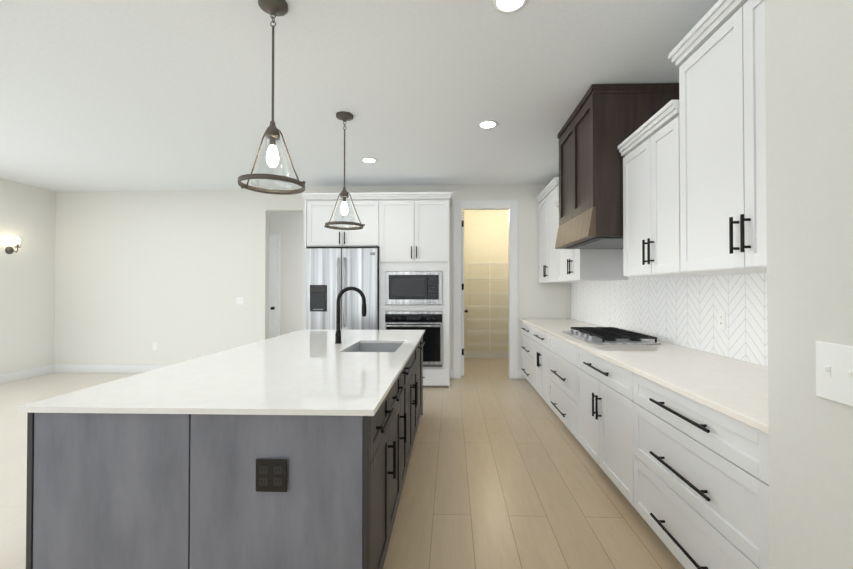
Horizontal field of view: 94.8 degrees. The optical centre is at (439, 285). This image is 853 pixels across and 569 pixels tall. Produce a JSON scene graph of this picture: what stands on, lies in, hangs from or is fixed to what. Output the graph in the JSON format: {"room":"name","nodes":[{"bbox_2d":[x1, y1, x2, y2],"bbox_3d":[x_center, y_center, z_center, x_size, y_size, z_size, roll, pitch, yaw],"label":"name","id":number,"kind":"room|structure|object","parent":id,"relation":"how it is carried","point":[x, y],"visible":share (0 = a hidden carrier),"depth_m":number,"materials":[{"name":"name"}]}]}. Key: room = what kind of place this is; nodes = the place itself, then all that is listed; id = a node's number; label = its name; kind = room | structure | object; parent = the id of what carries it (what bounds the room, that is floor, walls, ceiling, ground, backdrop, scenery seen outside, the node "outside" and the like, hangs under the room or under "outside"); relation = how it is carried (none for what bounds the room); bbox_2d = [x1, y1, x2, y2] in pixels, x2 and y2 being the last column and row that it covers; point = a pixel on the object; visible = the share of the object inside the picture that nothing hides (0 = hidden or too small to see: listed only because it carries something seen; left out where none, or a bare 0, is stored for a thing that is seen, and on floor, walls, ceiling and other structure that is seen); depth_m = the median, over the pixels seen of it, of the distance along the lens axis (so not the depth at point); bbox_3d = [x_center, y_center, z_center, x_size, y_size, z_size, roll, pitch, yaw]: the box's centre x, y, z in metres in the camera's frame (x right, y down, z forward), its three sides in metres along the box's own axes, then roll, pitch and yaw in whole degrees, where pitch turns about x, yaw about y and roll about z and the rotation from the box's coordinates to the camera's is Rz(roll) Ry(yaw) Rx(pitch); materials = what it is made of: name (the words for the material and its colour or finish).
{"room":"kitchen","nodes":[
{"label":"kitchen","id":0,"kind":"room"},
{"bbox_2d":[0,178,55,373],"bbox_3d":[-6.529,-0.086,3.149,0.120,3.000,10.600,0,-1,2],"label":"wall","id":1,"kind":"structure","parent":0,"point":[27,297],"depth_m":6.07,"materials":[{"name":"paint"}]},
{"bbox_2d":[5,236,23,253],"bbox_3d":[-6.291,-0.595,5.819,0.195,0.265,0.130,0,-1,2],"label":"lamp","id":2,"kind":"object","parent":1,"relation":"attached to","point":[9,250],"visible":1,"depth_m":5.81,"materials":[{"name":"brown metal"}]},
{"bbox_2d":[0,364,53,383],"bbox_3d":[-6.489,1.334,2.208,0.017,0.140,8.550,0,-1,2],"label":"baseboard","id":3,"kind":"structure","parent":1,"relation":"attached to","point":[41,371],"depth_m":6.04,"materials":[{"name":"white wood"}]},
{"bbox_2d":[54,190,302,364],"bbox_3d":[-4.253,-0.051,6.492,4.230,3.000,0.120,0,-1,2],"label":"wall","id":4,"kind":"structure","parent":0,"point":[173,275],"depth_m":6.44,"materials":[{"name":"paint"}]},
{"bbox_2d":[54,364,169,372],"bbox_3d":[-4.590,1.378,6.420,3.500,0.140,0.014,0,-1,2],"label":"baseboard","id":5,"kind":"structure","parent":4,"relation":"attached to","point":[58,368],"depth_m":6.44,"materials":[{"name":"white wood"}]},
{"bbox_2d":[236,297,242,304],"bbox_3d":[-3.261,0.258,6.391,0.120,0.120,0.015,0,-1,2],"label":"light switch","id":6,"kind":"object","parent":4,"relation":"attached to","point":[239,300],"visible":1,"depth_m":6.39,"materials":[{"name":"white plastic"}]},
{"bbox_2d":[269,212,302,335],"bbox_3d":[-3.132,-0.035,8.009,2.320,3.000,0.120,0,-1,2],"label":"wall","id":7,"kind":"structure","parent":0,"point":[287,227],"depth_m":7.94,"materials":[{"name":"paint"}]},
{"bbox_2d":[268,236,277,338],"bbox_3d":[-3.676,0.234,7.882,0.800,2.440,0.118,0,-1,2],"label":"hall door","id":8,"kind":"structure","parent":7,"relation":"in","point":[273,282],"depth_m":7.90,"materials":[{"name":"white wood"}]},
{"bbox_2d":[269,234,279,335],"bbox_3d":[-3.679,0.214,7.953,0.890,2.500,0.020,0,-1,2],"label":"door frame","id":9,"kind":"structure","parent":7,"relation":"attached to","point":[278,320],"depth_m":7.93,"materials":[{"name":"white wood"}]},
{"bbox_2d":[0,358,684,568],"bbox_3d":[-2.272,1.463,3.006,8.800,0.100,10.800,0,-1,2],"label":"floor","id":10,"kind":"structure","parent":0,"point":[503,471],"depth_m":2.70,"materials":[{"name":"brown wood"}]},
{"bbox_2d":[26,333,424,568],"bbox_3d":[-0.877,0.958,2.922,1.383,0.908,2.834,0,-1,2],"label":"kitchen island","id":11,"kind":"object","parent":10,"relation":"on","point":[154,469],"depth_m":1.51,"materials":[{"name":"grey wood"}]},
{"bbox_2d":[18,329,424,416],"bbox_3d":[-0.888,0.493,2.929,1.374,0.022,2.890,0,-1,2],"label":"island countertop","id":12,"kind":"structure","parent":11,"relation":"on","point":[301,373],"depth_m":1.88,"materials":[{"name":"white stone"}]},
{"bbox_2d":[335,286,366,343],"bbox_3d":[-0.740,0.248,3.251,0.262,0.473,0.077,0,-1,2],"label":"faucet","id":13,"kind":"object","parent":12,"relation":"on","point":[338,331],"visible":1,"depth_m":3.25,"materials":[{"name":"black metal"}]},
{"bbox_2d":[345,343,402,351],"bbox_3d":[-0.512,0.615,3.132,0.426,0.214,0.656,0,-1,2],"label":"sink","id":14,"kind":"object","parent":12,"relation":"in","point":[376,347],"visible":0.02,"depth_m":3.45,"materials":[{"name":"silver metal"}]},
{"bbox_2d":[256,459,286,491],"bbox_3d":[-0.640,0.724,1.490,0.120,0.124,0.009,0,-1,2],"label":"outlet","id":15,"kind":"object","parent":11,"relation":"attached to","point":[271,475],"visible":1,"depth_m":1.49,"materials":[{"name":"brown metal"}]},
{"bbox_2d":[306,247,378,329],"bbox_3d":[-1.361,0.458,5.742,1.007,1.967,0.697,0,-1,2],"label":"refrigerator","id":16,"kind":"object","parent":10,"relation":"on","point":[332,273],"visible":0.52,"depth_m":5.47,"materials":[{"name":"silver metal"}]},
{"bbox_2d":[423,360,448,387],"bbox_3d":[-0.348,1.307,5.778,0.968,0.270,0.594,0,-1,2],"label":"base cabinet","id":17,"kind":"object","parent":10,"relation":"on","point":[432,376],"depth_m":5.48,"materials":[{"name":"white wood"}]},
{"bbox_2d":[385,311,441,366],"bbox_3d":[-0.359,0.755,5.653,0.799,0.774,0.508,0,-1,2],"label":"wall oven","id":18,"kind":"object","parent":17,"relation":"in","point":[429,323],"visible":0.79,"depth_m":5.46,"materials":[{"name":"silver metal"}]},
{"bbox_2d":[521,323,530,383],"bbox_3d":[1.619,0.989,5.516,0.757,0.900,1.002,0,-1,2],"label":"base cabinet","id":19,"kind":"object","parent":10,"relation":"on","point":[526,331],"depth_m":5.65,"materials":[{"name":"white wood"}]},
{"bbox_2d":[531,327,546,402],"bbox_3d":[1.595,0.980,4.696,0.757,0.900,0.760,0,-1,2],"label":"base cabinet","id":20,"kind":"object","parent":10,"relation":"on","point":[538,338],"depth_m":4.77,"materials":[{"name":"white wood"}]},
{"bbox_2d":[547,335,574,436],"bbox_3d":[1.569,0.971,3.836,0.757,0.900,1.080,0,-1,2],"label":"base cabinet","id":21,"kind":"object","parent":10,"relation":"on","point":[560,355],"depth_m":3.82,"materials":[{"name":"white wood"}]},
{"bbox_2d":[575,347,626,498],"bbox_3d":[1.539,0.961,2.831,0.757,0.900,1.050,0,-1,2],"label":"base cabinet","id":22,"kind":"object","parent":10,"relation":"on","point":[598,383],"depth_m":2.80,"materials":[{"name":"white wood"}]},
{"bbox_2d":[623,371,762,568],"bbox_3d":[1.509,0.951,1.833,0.757,0.900,1.067,0,-1,2],"label":"base cabinet","id":23,"kind":"object","parent":10,"relation":"on","point":[672,439],"depth_m":1.74,"materials":[{"name":"white wood"}]},
{"bbox_2d":[519,319,767,434],"bbox_3d":[1.550,0.504,3.558,0.791,0.030,4.930,0,-1,2],"label":"countertop","id":24,"kind":"structure","parent":23,"relation":"on","point":[737,389],"depth_m":2.15,"materials":[{"name":"white stone"}]},
{"bbox_2d":[562,327,660,343],"bbox_3d":[1.544,0.460,3.652,0.550,0.057,0.900,0,-1,2],"label":"cooktop","id":25,"kind":"object","parent":24,"relation":"in","point":[603,335],"visible":1,"depth_m":3.42,"materials":[{"name":"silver metal"}]},
{"bbox_2d":[763,435,769,568],"bbox_3d":[1.490,0.944,1.195,0.757,0.900,0.211,0,-1,2],"label":"base cabinet","id":26,"kind":"object","parent":10,"relation":"on","point":[766,556],"depth_m":1.34,"materials":[{"name":"white wood"}]},
{"bbox_2d":[0,0,717,191],"bbox_3d":[-2.272,-1.637,3.038,8.800,0.100,10.800,0,-1,2],"label":"ceiling","id":27,"kind":"structure","parent":0,"point":[135,95],"depth_m":3.08,"materials":[{"name":"paint"}]},
{"bbox_2d":[238,0,304,194],"bbox_3d":[-0.940,-1.073,2.212,0.403,1.044,0.348,0,-1,2],"label":"pendant light","id":28,"kind":"object","parent":27,"relation":"hanging from","point":[275,8],"visible":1,"depth_m":2.20,"materials":[{"name":"brown metal"}]},
{"bbox_2d":[324,111,364,229],"bbox_3d":[-0.883,-1.058,3.640,0.403,1.044,0.348,0,-1,2],"label":"pendant light","id":29,"kind":"object","parent":27,"relation":"hanging from","point":[343,116],"visible":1,"depth_m":3.62,"materials":[{"name":"brown metal"}]},
{"bbox_2d":[361,158,376,162],"bbox_3d":[-0.884,-1.562,4.916,0.200,0.006,0.200,0,-1,2],"label":"recessed light","id":30,"kind":"object","parent":27,"relation":"in","point":[369,160],"visible":1,"depth_m":4.92,"materials":[{"name":"white plastic"}]},
{"bbox_2d":[478,120,497,128],"bbox_3d":[0.474,-1.573,3.845,0.200,0.006,0.200,0,-1,2],"label":"recessed light","id":31,"kind":"object","parent":27,"relation":"in","point":[487,124],"visible":1,"depth_m":3.84,"materials":[{"name":"white plastic"}]},
{"bbox_2d":[492,0,527,13],"bbox_3d":[0.395,-1.590,2.197,0.200,0.006,0.200,0,-1,2],"label":"recessed light","id":32,"kind":"object","parent":27,"relation":"in","point":[506,6],"visible":1,"depth_m":2.23,"materials":[{"name":"white plastic"}]},
{"bbox_2d":[302,184,570,378],"bbox_3d":[-0.062,-0.055,6.147,4.170,3.000,0.120,0,-1,2],"label":"wall","id":33,"kind":"structure","parent":0,"point":[537,299],"depth_m":6.04,"materials":[{"name":"paint"}]},
{"bbox_2d":[305,196,380,247],"bbox_3d":[-1.360,-0.890,5.831,1.035,0.694,0.594,0,-1,2],"label":"upper cabinet","id":34,"kind":"object","parent":33,"relation":"attached to","point":[318,209],"depth_m":5.54,"materials":[{"name":"white wood"}]},
{"bbox_2d":[379,196,448,263],"bbox_3d":[-0.348,-0.778,5.800,0.968,0.919,0.594,0,-1,2],"label":"upper cabinet","id":35,"kind":"object","parent":33,"relation":"attached to","point":[405,231],"depth_m":5.51,"materials":[{"name":"white wood"}]},
{"bbox_2d":[385,271,441,304],"bbox_3d":[-0.358,0.043,5.697,0.799,0.465,0.436,0,-1,2],"label":"microwave","id":36,"kind":"object","parent":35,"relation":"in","point":[413,287],"visible":1,"depth_m":5.48,"materials":[{"name":"silver metal"}]},
{"bbox_2d":[461,211,467,375],"bbox_3d":[0.379,0.134,6.545,0.207,2.608,0.694,0,-1,2],"label":"pantry door","id":37,"kind":"structure","parent":33,"relation":"in","point":[462,259],"depth_m":6.22,"materials":[{"name":"white wood"}]},
{"bbox_2d":[453,200,517,378],"bbox_3d":[0.711,0.065,6.116,0.998,2.761,0.143,0,-1,2],"label":"door frame","id":38,"kind":"structure","parent":33,"relation":"attached to","point":[511,206],"depth_m":6.05,"materials":[{"name":"white wood"}]},
{"bbox_2d":[461,210,507,350],"bbox_3d":[1.092,-0.036,7.923,1.970,3.000,0.120,0,-1,2],"label":"wall","id":39,"kind":"structure","parent":0,"point":[485,236],"depth_m":7.85,"materials":[{"name":"paint"}]},
{"bbox_2d":[464,351,507,357],"bbox_3d":[1.075,1.393,7.839,1.700,0.140,0.017,0,-1,2],"label":"baseboard","id":40,"kind":"structure","parent":39,"relation":"attached to","point":[472,354],"depth_m":7.84,"materials":[{"name":"white wood"}]},
{"bbox_2d":[467,261,507,351],"bbox_3d":[1.220,0.428,7.681,1.363,1.834,0.324,0,-1,2],"label":"wire shelf","id":41,"kind":"object","parent":39,"relation":"attached to","point":[489,343],"visible":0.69,"depth_m":7.68,"materials":[{"name":"white metal"}]},
{"bbox_2d":[765,0,852,568],"bbox_3d":[1.405,-0.126,-0.650,1.070,3.000,3.480,0,-1,2],"label":"wall","id":42,"kind":"structure","parent":0,"point":[809,112],"depth_m":0.98,"materials":[{"name":"paint"}]},
{"bbox_2d":[816,341,852,406],"bbox_3d":[0.907,0.202,0.889,0.016,0.134,0.124,0,-1,2],"label":"light switch","id":43,"kind":"object","parent":42,"relation":"attached to","point":[834,371],"visible":1,"depth_m":0.90,"materials":[{"name":"white plastic"}]},
{"bbox_3d":[2.039,-0.070,4.633,0.120,3.000,7.120,0,-1,2],"label":"wall","id":44,"kind":"structure","parent":0,"visible":0},
{"bbox_2d":[536,180,558,282],"bbox_3d":[1.750,-0.665,5.457,0.492,1.253,1.147,0,-1,2],"label":"upper cabinet","id":45,"kind":"object","parent":44,"relation":"attached to","point":[547,203],"depth_m":5.46,"materials":[{"name":"white wood"}]},
{"bbox_2d":[556,204,619,282],"bbox_3d":[1.721,-0.534,4.507,0.492,0.971,0.870,0,-1,2],"label":"upper cabinet","id":46,"kind":"object","parent":44,"relation":"attached to","point":[572,265],"depth_m":4.08,"materials":[{"name":"white wood"}]},
{"bbox_2d":[555,83,678,248],"bbox_3d":[1.560,-0.973,3.571,0.757,1.206,1.006,0,-1,2],"label":"range hood","id":47,"kind":"object","parent":44,"relation":"attached to","point":[603,122],"visible":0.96,"depth_m":3.09,"materials":[{"name":"brown wood"}]},
{"bbox_2d":[620,112,693,279],"bbox_3d":[1.666,-0.553,2.676,0.492,0.971,0.755,0,-1,2],"label":"upper cabinet","id":48,"kind":"object","parent":44,"relation":"attached to","point":[644,253],"depth_m":2.69,"materials":[{"name":"white wood"}]},
{"bbox_2d":[571,273,767,366],"bbox_3d":[1.942,0.023,3.551,0.005,0.929,4.928,0,-1,2],"label":"tile backsplash","id":49,"kind":"structure","parent":44,"relation":"attached to","point":[682,311],"depth_m":3.02,"materials":[{"name":"white tile"}]},
{"bbox_2d":[718,311,725,329],"bbox_3d":[1.909,0.239,2.653,0.008,0.120,0.072,0,-1,2],"label":"outlet","id":50,"kind":"object","parent":49,"relation":"attached to","point":[721,320],"visible":1,"depth_m":2.65,"materials":[{"name":"white plastic"}]},
{"bbox_2d":[668,0,766,275],"bbox_3d":[1.638,-0.704,1.731,0.492,1.253,1.258,0,-1,2],"label":"upper cabinet","id":51,"kind":"object","parent":44,"relation":"attached to","point":[694,181],"depth_m":1.96,"materials":[{"name":"white wood"}]}
]}

